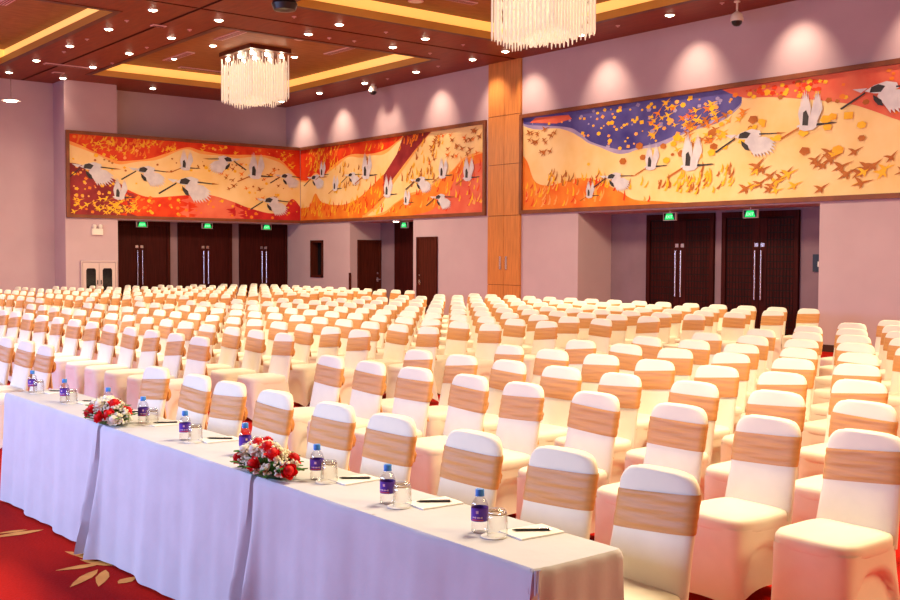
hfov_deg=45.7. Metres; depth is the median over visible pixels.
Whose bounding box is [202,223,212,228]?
exit sign
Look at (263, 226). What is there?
exit sign
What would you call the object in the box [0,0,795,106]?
ceiling
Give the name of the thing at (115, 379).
banquet chair
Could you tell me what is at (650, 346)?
banquet chair
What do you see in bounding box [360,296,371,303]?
banquet chair
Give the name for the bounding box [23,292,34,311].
banquet chair
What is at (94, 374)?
banquet chair
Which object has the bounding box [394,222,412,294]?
door
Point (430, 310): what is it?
banquet chair
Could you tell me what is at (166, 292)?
banquet chair
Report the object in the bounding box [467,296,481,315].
banquet chair
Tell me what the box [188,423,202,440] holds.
drinking glass
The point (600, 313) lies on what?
banquet chair
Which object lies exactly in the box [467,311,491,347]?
banquet chair
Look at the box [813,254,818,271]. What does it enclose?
wall switch
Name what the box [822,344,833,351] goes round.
baseboard
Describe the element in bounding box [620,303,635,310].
banquet chair
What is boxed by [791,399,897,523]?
banquet chair
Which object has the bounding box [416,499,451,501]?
ballpoint pen
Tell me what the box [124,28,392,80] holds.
ceiling
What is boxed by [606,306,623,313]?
banquet chair
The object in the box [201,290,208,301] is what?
banquet chair
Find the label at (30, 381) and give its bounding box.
[28,379,36,385]
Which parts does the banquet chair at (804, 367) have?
seat, sash, backrest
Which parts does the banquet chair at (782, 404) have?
seat, sash, backrest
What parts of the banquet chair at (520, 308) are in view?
sash, backrest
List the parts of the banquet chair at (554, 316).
sash, backrest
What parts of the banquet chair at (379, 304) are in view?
backrest, sash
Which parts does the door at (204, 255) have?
handle, handle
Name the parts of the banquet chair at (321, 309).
backrest, sash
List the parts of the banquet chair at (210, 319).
sash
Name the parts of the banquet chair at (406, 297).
backrest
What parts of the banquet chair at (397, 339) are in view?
seat, backrest, sash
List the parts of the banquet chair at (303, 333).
seat, backrest, sash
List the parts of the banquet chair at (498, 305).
sash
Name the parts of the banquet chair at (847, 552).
seat, backrest, sash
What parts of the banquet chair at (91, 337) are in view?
seat, backrest, sash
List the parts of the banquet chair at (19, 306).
sash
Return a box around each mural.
[65,130,299,222]
[300,120,486,222]
[519,58,899,213]
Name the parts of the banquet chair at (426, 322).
sash, backrest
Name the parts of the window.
pane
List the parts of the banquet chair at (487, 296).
backrest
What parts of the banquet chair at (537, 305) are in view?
backrest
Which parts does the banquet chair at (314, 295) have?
sash, backrest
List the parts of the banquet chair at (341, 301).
backrest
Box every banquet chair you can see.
[0,294,5,309]
[0,310,8,339]
[0,337,14,385]
[0,340,34,392]
[0,345,55,448]
[4,290,10,308]
[4,290,18,309]
[5,295,14,317]
[5,304,36,336]
[6,311,20,343]
[8,315,49,381]
[13,291,26,310]
[14,313,34,346]
[15,296,24,315]
[16,305,47,343]
[21,293,43,318]
[21,297,34,320]
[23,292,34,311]
[32,307,59,336]
[32,317,64,369]
[34,298,43,321]
[35,319,81,387]
[44,289,52,301]
[44,293,53,313]
[44,308,72,344]
[45,310,86,352]
[49,321,99,388]
[52,290,60,306]
[54,294,62,314]
[59,291,78,315]
[59,311,101,352]
[62,290,69,308]
[64,295,73,308]
[65,324,118,394]
[72,292,88,312]
[72,293,98,313]
[72,296,83,317]
[76,313,118,355]
[82,302,92,328]
[82,305,118,340]
[84,304,104,330]
[84,327,138,398]
[85,297,94,310]
[93,289,100,303]
[93,315,134,359]
[97,306,132,342]
[100,293,109,314]
[101,294,120,330]
[102,295,131,329]
[104,290,111,306]
[104,330,160,404]
[106,291,130,314]
[112,290,120,306]
[112,317,153,363]
[115,308,148,345]
[117,301,145,332]
[118,292,141,314]
[118,296,143,325]
[126,333,185,409]
[132,319,173,368]
[137,366,170,418]
[143,289,150,300]
[144,293,152,308]
[148,303,159,317]
[152,310,165,329]
[153,290,160,302]
[155,293,164,309]
[155,321,194,366]
[163,290,169,306]
[163,304,174,318]
[165,336,210,422]
[166,294,176,310]
[169,311,181,332]
[174,291,182,310]
[176,374,211,429]
[177,295,188,310]
[178,305,189,321]
[179,324,216,377]
[184,292,193,299]
[186,300,195,312]
[187,313,200,335]
[194,306,206,324]
[196,293,205,306]
[199,301,210,315]
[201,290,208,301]
[205,315,219,348]
[206,327,241,376]
[207,380,247,437]
[208,293,217,309]
[210,308,224,337]
[210,317,241,363]
[210,329,265,398]
[213,290,220,302]
[214,303,225,326]
[215,310,242,348]
[216,319,263,367]
[220,294,230,321]
[220,304,243,337]
[220,311,261,351]
[222,299,242,328]
[224,291,232,310]
[227,292,245,318]
[237,333,294,419]
[239,321,287,372]
[240,300,257,328]
[240,305,259,339]
[240,313,282,351]
[241,301,274,330]
[241,306,278,339]
[242,293,258,320]
[243,290,256,311]
[243,293,271,316]
[251,389,294,448]
[259,290,269,306]
[262,315,305,355]
[263,324,313,372]
[273,291,282,306]
[276,298,288,307]
[279,302,291,315]
[283,308,297,323]
[286,292,296,302]
[287,355,344,457]
[288,326,341,406]
[292,299,302,307]
[296,290,305,298]
[296,304,308,314]
[299,293,309,303]
[303,309,317,324]
[305,401,355,470]
[307,360,386,445]
[308,300,320,309]
[308,319,352,363]
[309,290,318,299]
[310,317,328,352]
[316,305,328,316]
[321,297,330,304]
[323,291,333,300]
[324,311,339,326]
[325,301,337,310]
[334,306,347,318]
[336,292,347,300]
[336,298,346,306]
[340,329,370,404]
[341,321,379,359]
[343,302,356,313]
[347,313,363,328]
[349,366,433,473]
[353,299,364,307]
[355,308,369,321]
[357,290,366,298]
[359,413,416,487]
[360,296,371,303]
[363,304,375,319]
[367,324,408,393]
[370,300,382,310]
[370,315,387,348]
[372,291,381,299]
[375,309,391,339]
[375,317,413,358]
[376,297,387,308]
[380,349,432,413]
[383,305,396,323]
[383,311,415,348]
[386,326,439,401]
[389,301,401,316]
[394,298,405,310]
[398,295,408,306]
[404,290,414,303]
[404,306,418,334]
[405,319,440,354]
[409,302,422,327]
[409,374,488,495]
[410,299,423,321]
[410,313,441,349]
[413,308,441,341]
[415,296,426,317]
[416,303,443,334]
[420,300,443,326]
[421,297,444,322]
[424,294,444,316]
[425,354,477,436]
[434,321,469,393]
[437,314,467,354]
[437,429,503,512]
[439,309,466,344]
[440,301,463,329]
[440,305,465,336]
[441,298,463,323]
[443,295,462,318]
[466,293,479,312]
[466,317,495,356]
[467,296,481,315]
[467,299,482,319]
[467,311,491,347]
[468,302,485,324]
[469,306,488,338]
[475,323,501,382]
[483,359,526,434]
[484,294,496,304]
[486,297,500,308]
[489,300,504,311]
[491,303,507,316]
[493,344,523,363]
[494,308,512,324]
[495,381,544,515]
[499,312,518,344]
[501,319,525,347]
[503,295,516,303]
[507,298,520,307]
[510,301,525,312]
[516,391,619,532]
[517,305,532,318]
[520,445,598,538]
[521,309,538,343]
[523,296,535,304]
[523,314,548,354]
[523,321,557,382]
[527,299,541,305]
[532,349,568,384]
[533,302,547,310]
[537,365,581,446]
[539,306,556,315]
[543,297,555,305]
[548,311,566,324]
[549,300,563,307]
[554,372,641,483]
[555,316,579,350]
[556,303,572,310]
[564,298,577,303]
[565,307,582,316]
[565,339,595,371]
[572,301,586,307]
[576,312,595,339]
[581,304,597,312]
[581,354,619,391]
[584,299,598,304]
[588,318,611,354]
[592,309,610,318]
[594,402,708,544]
[596,302,610,308]
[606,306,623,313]
[606,314,627,352]
[607,300,621,305]
[608,343,642,374]
[610,464,700,599]
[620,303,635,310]
[622,310,640,343]
[625,380,719,500]
[631,336,661,358]
[632,301,646,307]
[634,307,652,315]
[634,359,674,448]
[635,316,659,337]
[645,304,662,312]
[651,312,671,348]
[655,302,671,309]
[657,348,693,382]
[662,309,681,343]
[663,314,705,347]
[673,306,690,338]
[674,310,713,343]
[677,339,709,380]
[683,303,699,313]
[689,414,801,599]
[691,332,721,364]
[694,365,739,464]
[701,307,719,332]
[704,389,805,499]
[709,304,727,334]
[711,352,750,433]
[720,308,750,335]
[720,371,807,462]
[721,312,745,351]
[723,343,759,412]
[736,335,768,390]
[737,306,756,329]
[740,358,815,422]
[746,329,775,371]
[760,310,783,362]
[767,307,786,349]
[771,428,899,599]
[772,325,822,363]
[779,347,817,404]
[781,308,819,350]
[783,339,818,387]
[790,331,822,376]
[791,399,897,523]
[798,379,887,478]
[801,363,881,446]
[810,352,879,420]
[813,342,875,403]
[814,335,871,389]
[819,328,867,375]
[820,323,866,365]
[874,320,899,356]
[878,325,899,367]
[880,331,899,379]
[881,338,899,392]
[888,348,899,437]
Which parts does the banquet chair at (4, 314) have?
sash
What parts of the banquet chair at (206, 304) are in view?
sash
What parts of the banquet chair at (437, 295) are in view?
backrest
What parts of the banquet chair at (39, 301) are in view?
sash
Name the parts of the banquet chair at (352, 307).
backrest, sash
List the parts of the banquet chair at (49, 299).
sash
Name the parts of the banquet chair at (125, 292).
backrest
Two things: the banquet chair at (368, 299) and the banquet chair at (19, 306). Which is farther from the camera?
the banquet chair at (368, 299)
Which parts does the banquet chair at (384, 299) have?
backrest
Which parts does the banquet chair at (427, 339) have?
seat, backrest, sash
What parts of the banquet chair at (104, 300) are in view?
sash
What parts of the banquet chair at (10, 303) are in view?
sash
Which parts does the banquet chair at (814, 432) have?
seat, backrest, sash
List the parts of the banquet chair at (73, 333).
seat, backrest, sash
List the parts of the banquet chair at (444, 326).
seat, backrest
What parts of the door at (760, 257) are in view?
handle, handle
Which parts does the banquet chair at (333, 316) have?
backrest, sash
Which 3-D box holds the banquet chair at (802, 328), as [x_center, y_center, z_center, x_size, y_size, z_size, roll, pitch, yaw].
[4.171,0.755,12.844,0.555,0.872,0.431,-2,3,-37]
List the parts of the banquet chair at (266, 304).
sash, backrest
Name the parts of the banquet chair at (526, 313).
sash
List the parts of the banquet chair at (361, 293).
sash, backrest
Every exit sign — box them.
[136,221,147,226]
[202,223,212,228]
[261,224,271,229]
[400,222,408,227]
[663,211,676,220]
[743,208,758,217]
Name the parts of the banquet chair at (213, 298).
sash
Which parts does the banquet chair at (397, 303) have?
sash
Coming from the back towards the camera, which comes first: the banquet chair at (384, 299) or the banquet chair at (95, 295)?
the banquet chair at (95, 295)
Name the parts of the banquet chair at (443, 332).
seat, backrest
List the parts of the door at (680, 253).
handle, handle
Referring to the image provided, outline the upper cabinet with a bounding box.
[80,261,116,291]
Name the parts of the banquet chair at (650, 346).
sash, backrest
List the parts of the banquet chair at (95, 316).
sash, backrest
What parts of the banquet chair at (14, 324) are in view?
sash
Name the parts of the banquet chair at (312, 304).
sash, backrest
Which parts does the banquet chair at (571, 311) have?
sash, backrest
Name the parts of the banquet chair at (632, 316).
seat, sash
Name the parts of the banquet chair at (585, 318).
sash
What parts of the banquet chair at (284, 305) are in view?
sash, backrest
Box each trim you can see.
[0,0,122,65]
[85,26,439,93]
[296,0,698,43]
[349,273,350,289]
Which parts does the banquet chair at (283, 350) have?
seat, backrest, sash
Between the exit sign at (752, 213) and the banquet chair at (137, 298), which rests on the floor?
the banquet chair at (137, 298)
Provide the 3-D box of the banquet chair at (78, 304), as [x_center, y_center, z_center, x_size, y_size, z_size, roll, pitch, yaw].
[-7.631,0.365,21.405,0.555,0.872,0.431,-2,3,-37]
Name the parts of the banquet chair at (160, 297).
sash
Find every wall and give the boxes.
[0,78,285,303]
[118,136,300,224]
[170,207,819,309]
[286,0,899,347]
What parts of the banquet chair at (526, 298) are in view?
backrest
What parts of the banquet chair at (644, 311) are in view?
backrest, sash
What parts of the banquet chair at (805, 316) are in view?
seat, sash, backrest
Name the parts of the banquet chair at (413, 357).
seat, sash, backrest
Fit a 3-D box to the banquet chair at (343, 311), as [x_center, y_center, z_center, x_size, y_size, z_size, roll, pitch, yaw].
[-1.951,0.549,17.366,0.555,0.872,0.431,-2,3,-39]
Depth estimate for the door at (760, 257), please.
21.77 m
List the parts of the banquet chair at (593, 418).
seat, backrest, sash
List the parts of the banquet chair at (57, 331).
backrest, sash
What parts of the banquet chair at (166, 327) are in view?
seat, sash, backrest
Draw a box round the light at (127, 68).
[107,54,412,86]
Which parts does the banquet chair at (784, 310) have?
backrest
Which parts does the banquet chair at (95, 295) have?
backrest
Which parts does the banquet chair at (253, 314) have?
backrest, sash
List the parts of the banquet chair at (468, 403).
seat, backrest, sash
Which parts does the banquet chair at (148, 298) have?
sash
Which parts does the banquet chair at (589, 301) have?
backrest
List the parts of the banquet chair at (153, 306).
sash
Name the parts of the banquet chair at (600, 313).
backrest, sash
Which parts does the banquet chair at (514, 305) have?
sash, backrest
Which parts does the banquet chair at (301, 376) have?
seat, backrest, sash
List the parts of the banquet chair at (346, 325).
seat, sash, backrest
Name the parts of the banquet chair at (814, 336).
sash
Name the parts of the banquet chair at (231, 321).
seat, sash, backrest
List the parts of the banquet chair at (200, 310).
sash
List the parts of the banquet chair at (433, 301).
backrest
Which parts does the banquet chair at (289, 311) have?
sash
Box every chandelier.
[219,43,290,109]
[491,0,595,51]
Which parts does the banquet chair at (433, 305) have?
backrest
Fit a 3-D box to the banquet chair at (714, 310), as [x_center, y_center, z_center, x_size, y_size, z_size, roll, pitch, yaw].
[4.137,0.562,17.609,0.555,0.872,0.431,-2,3,-37]
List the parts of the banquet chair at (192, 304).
backrest, sash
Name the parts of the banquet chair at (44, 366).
seat, backrest, sash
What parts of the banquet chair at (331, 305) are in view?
backrest, sash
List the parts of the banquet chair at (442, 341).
seat, backrest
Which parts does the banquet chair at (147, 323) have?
seat, sash, backrest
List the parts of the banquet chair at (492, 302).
backrest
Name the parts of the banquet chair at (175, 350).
seat, backrest, sash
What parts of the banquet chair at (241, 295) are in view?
sash, backrest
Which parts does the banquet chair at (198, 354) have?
seat, backrest, sash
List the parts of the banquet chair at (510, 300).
backrest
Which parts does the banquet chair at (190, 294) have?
backrest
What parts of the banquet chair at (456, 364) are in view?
seat, backrest, sash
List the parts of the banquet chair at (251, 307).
backrest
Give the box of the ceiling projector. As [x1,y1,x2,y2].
[271,0,297,12]
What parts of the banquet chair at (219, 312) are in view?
sash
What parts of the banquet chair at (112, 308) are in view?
backrest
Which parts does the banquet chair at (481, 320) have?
seat, sash, backrest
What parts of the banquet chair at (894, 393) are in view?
seat, backrest, sash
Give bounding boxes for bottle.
[28,370,36,385]
[60,379,69,402]
[138,396,148,417]
[179,410,190,439]
[239,422,251,445]
[310,444,323,471]
[380,464,395,495]
[471,488,488,531]
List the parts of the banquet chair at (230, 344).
seat, backrest, sash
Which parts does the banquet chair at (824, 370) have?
seat, sash, backrest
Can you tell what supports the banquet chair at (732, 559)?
on the floor
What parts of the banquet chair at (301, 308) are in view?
sash, backrest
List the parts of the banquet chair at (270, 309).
backrest, sash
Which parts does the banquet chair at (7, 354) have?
sash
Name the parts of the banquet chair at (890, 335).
seat, sash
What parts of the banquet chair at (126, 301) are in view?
backrest, sash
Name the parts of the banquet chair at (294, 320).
sash, backrest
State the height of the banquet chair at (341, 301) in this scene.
0.872 m
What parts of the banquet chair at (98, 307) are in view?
sash, backrest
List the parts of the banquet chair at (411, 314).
backrest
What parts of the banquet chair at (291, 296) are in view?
sash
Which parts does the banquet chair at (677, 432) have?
seat, backrest, sash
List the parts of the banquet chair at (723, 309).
sash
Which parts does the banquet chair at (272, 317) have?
sash, backrest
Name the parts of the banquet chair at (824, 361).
seat, backrest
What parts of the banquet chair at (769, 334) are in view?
sash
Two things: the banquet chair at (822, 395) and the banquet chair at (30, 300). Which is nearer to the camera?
the banquet chair at (822, 395)
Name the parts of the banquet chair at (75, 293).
backrest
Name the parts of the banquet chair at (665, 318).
sash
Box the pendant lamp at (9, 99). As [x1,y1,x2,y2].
[1,69,20,101]
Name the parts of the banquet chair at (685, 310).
sash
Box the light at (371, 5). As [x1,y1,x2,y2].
[315,0,651,32]
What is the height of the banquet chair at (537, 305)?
0.872 m
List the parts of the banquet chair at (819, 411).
seat, sash, backrest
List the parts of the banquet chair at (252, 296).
sash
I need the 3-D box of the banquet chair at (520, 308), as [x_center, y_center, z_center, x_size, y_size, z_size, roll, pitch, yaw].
[1.125,0.524,18.261,0.555,0.872,0.431,-2,3,-37]
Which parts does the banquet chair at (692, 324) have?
seat, backrest, sash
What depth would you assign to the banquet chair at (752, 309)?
18.21 m
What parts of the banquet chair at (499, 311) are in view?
sash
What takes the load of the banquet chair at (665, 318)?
on the floor
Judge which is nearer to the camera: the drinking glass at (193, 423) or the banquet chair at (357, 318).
the drinking glass at (193, 423)
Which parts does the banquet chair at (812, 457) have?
seat, backrest, sash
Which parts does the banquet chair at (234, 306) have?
backrest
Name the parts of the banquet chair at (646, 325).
sash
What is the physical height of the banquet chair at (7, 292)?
0.872 m
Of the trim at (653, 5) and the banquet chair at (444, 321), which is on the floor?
the banquet chair at (444, 321)
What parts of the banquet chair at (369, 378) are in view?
seat, backrest, sash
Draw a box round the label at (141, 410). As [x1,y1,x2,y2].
[138,407,148,417]
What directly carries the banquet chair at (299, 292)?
on the floor
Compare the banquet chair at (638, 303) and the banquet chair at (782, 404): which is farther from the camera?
the banquet chair at (638, 303)
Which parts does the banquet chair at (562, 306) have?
backrest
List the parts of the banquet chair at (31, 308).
sash, backrest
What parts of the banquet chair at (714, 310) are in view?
sash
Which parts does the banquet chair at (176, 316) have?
sash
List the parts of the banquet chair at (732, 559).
seat, backrest, sash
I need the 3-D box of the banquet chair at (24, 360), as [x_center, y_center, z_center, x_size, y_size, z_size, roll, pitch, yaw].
[-4.218,0.834,10.112,0.555,0.872,0.431,-2,3,-41]
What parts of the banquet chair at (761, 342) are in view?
sash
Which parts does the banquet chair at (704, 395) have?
seat, sash, backrest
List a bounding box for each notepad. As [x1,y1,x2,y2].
[43,391,59,393]
[76,401,89,404]
[145,420,180,426]
[198,436,238,442]
[328,474,381,485]
[405,496,463,509]
[499,524,564,539]
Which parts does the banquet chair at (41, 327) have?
backrest, sash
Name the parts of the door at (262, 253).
handle, handle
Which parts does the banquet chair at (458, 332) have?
seat, backrest, sash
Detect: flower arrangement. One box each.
[83,395,137,425]
[230,436,307,479]
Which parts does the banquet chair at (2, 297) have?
sash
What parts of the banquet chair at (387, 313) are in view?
sash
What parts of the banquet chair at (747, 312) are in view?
backrest, sash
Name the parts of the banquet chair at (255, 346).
seat, backrest, sash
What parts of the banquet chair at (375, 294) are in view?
sash, backrest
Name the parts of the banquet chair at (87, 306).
sash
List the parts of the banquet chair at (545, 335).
seat, backrest, sash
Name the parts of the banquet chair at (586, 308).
backrest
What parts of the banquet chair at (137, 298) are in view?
backrest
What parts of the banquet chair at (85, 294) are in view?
backrest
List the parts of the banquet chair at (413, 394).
seat, backrest, sash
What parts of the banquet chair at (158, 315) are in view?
sash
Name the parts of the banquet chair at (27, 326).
backrest, sash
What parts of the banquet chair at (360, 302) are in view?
backrest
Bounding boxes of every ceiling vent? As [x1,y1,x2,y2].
[0,0,14,5]
[43,63,94,69]
[150,24,166,27]
[162,52,194,60]
[178,66,220,72]
[214,31,246,40]
[323,47,354,54]
[448,0,477,4]
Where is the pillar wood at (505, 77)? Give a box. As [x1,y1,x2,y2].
[487,58,521,299]
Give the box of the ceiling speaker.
[408,0,423,2]
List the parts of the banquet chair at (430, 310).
backrest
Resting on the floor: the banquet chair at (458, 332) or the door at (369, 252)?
the banquet chair at (458, 332)
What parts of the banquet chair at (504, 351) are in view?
sash, backrest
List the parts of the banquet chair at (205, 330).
sash, backrest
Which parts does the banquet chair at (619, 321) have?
sash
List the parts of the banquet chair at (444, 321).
backrest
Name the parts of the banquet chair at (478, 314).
seat, sash, backrest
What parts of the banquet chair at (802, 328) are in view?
backrest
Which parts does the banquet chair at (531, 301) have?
backrest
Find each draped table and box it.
[0,389,163,553]
[83,419,327,599]
[241,466,623,599]
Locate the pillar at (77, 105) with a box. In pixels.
[53,80,117,290]
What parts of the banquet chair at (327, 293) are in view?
backrest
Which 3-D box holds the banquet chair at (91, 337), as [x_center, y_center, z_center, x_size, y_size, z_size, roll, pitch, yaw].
[-4.593,0.712,13.106,0.555,0.872,0.431,-2,3,-37]
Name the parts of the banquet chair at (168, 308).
sash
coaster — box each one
[184,440,201,443]
[316,479,335,483]
[387,503,410,508]
[481,532,506,539]
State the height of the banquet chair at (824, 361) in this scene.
0.872 m
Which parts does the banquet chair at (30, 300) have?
sash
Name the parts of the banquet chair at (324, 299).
backrest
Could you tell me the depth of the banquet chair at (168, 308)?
18.10 m
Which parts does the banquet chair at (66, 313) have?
sash, backrest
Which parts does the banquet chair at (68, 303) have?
sash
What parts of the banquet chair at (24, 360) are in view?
seat, backrest, sash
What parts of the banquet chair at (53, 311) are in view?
backrest, sash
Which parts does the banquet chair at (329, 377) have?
seat, backrest, sash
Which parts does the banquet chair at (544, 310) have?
sash, backrest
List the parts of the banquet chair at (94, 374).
seat, backrest, sash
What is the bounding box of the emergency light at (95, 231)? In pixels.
[92,224,102,234]
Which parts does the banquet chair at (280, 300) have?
backrest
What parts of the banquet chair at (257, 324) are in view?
seat, backrest, sash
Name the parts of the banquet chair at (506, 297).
backrest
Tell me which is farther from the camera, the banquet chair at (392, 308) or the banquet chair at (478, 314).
the banquet chair at (392, 308)
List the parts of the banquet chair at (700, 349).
sash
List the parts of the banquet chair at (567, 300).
backrest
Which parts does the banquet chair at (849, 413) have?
seat, sash, backrest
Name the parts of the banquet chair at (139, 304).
sash, backrest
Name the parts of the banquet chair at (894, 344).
seat, backrest, sash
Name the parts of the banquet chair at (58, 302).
sash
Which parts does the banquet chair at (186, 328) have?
seat, sash, backrest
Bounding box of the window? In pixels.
[310,240,322,277]
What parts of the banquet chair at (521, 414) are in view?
seat, backrest, sash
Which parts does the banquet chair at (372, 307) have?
sash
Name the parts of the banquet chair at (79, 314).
sash, backrest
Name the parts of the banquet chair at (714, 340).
sash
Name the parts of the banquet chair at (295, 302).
backrest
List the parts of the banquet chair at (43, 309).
sash, backrest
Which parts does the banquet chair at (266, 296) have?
backrest, sash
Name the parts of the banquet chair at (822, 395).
seat, backrest, sash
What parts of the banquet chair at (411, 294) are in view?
sash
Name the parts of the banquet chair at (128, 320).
seat, backrest, sash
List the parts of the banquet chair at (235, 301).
backrest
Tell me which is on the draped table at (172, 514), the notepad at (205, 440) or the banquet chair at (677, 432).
the notepad at (205, 440)
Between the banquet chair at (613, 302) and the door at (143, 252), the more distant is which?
the door at (143, 252)
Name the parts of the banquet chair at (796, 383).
seat, sash, backrest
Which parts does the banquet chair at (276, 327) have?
seat, backrest, sash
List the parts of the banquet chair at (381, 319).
sash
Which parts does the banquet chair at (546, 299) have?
backrest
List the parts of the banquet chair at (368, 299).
backrest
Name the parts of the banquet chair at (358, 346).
seat, backrest, sash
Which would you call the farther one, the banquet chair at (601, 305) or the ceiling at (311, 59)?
the ceiling at (311, 59)
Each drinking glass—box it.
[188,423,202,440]
[321,459,337,466]
[394,481,411,491]
[487,508,507,523]
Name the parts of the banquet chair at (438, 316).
seat, backrest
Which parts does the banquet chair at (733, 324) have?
seat, sash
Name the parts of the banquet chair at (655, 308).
backrest, sash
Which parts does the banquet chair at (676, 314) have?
seat, sash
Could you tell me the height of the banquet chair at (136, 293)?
0.872 m
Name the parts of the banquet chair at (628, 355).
sash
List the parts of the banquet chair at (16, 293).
backrest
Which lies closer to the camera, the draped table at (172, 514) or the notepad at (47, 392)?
the draped table at (172, 514)
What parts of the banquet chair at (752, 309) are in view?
sash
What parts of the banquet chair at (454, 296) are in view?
backrest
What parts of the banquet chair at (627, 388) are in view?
seat, sash, backrest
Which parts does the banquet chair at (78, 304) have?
sash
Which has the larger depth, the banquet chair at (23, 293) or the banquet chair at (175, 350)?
the banquet chair at (23, 293)
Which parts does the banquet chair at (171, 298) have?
sash, backrest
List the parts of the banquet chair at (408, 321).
seat, sash, backrest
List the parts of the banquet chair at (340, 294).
backrest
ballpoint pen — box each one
[153,421,177,422]
[208,437,232,438]
[339,476,370,478]
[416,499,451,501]
[512,528,551,530]
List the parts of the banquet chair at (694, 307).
backrest, sash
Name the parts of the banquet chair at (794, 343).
sash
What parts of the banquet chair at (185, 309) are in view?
sash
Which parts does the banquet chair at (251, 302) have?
backrest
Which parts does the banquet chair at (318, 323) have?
sash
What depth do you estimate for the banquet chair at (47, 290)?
25.88 m
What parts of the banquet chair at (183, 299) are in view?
sash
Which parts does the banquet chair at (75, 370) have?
seat, backrest, sash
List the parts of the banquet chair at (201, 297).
sash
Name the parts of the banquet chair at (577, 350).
sash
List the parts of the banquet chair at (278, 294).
sash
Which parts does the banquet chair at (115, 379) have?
seat, backrest, sash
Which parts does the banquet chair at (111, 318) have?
sash, backrest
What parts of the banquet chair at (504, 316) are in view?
sash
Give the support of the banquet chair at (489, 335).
on the floor
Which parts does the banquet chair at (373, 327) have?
sash, backrest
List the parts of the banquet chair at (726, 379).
sash, backrest, seat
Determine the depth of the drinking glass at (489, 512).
3.66 m
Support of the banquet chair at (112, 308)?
on the floor
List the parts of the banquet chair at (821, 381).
seat, backrest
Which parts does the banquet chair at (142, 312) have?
sash, backrest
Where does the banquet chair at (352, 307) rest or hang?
on the floor
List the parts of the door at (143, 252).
handle, handle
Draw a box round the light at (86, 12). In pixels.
[0,8,98,56]
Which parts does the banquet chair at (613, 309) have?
sash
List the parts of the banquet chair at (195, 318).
sash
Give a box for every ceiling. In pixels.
[0,0,86,48]
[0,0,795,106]
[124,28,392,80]
[373,0,609,23]
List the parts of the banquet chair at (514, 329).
sash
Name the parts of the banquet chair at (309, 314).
sash, backrest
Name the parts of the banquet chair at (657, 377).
seat, sash, backrest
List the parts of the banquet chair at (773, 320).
sash, backrest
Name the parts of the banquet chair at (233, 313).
sash, backrest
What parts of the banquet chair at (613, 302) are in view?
backrest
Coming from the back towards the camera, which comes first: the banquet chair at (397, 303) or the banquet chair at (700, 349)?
the banquet chair at (397, 303)
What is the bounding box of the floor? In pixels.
[0,352,899,599]
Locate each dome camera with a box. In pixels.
[369,84,376,94]
[730,0,742,25]
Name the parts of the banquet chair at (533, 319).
seat, sash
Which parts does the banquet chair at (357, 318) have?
backrest, sash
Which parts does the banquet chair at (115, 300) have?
sash, backrest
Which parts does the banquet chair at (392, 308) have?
sash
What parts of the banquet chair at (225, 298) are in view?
sash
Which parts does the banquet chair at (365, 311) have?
backrest, sash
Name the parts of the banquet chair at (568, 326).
sash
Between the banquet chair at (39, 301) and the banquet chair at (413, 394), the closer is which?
the banquet chair at (413, 394)
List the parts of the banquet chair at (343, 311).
backrest, sash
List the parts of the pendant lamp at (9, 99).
lamp shade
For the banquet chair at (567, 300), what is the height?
0.872 m
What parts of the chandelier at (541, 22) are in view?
crystal rod, crystal rod, crystal rod, crystal rod, crystal rod, crystal rod, crystal rod, crystal rod, crystal rod, crystal rod, crystal rod, crystal rod, crystal rod, crystal rod, crystal rod, crystal rod, crystal rod, crystal rod, crystal rod, crystal rod, crystal rod, crystal rod, crystal rod, crystal rod, crystal rod, crystal rod, crystal rod, crystal rod, crystal rod, crystal rod, crystal rod, crystal rod, crystal rod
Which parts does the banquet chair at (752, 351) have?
backrest, seat, sash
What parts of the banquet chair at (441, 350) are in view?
seat, backrest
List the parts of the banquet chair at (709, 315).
backrest, sash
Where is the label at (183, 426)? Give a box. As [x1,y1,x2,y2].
[179,422,190,439]
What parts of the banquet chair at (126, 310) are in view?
backrest, sash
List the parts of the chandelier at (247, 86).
crystal rod, crystal rod, crystal rod, crystal rod, crystal rod, crystal rod, crystal rod, crystal rod, crystal rod, crystal rod, crystal rod, crystal rod, crystal rod, crystal rod, crystal rod, crystal rod, crystal rod, crystal rod, ceiling plate, crystal rod, crystal rod, crystal rod, crystal rod, crystal rod, crystal rod, crystal rod, crystal rod, crystal rod, crystal rod, crystal rod, crystal rod, crystal rod, crystal rod, crystal rod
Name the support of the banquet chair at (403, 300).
on the floor
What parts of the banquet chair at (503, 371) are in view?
seat, backrest, sash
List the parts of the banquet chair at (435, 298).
backrest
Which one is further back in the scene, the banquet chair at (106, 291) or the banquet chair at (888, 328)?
the banquet chair at (106, 291)
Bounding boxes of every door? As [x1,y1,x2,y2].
[118,221,170,300]
[177,222,231,288]
[239,224,286,296]
[357,240,381,293]
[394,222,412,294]
[416,237,437,313]
[646,213,715,309]
[721,210,800,335]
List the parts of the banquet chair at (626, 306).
backrest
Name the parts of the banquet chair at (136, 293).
backrest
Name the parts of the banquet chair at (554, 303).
backrest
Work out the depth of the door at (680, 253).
23.37 m
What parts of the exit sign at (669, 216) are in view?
lit panel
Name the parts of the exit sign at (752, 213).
lit panel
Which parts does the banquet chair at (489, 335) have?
seat, backrest, sash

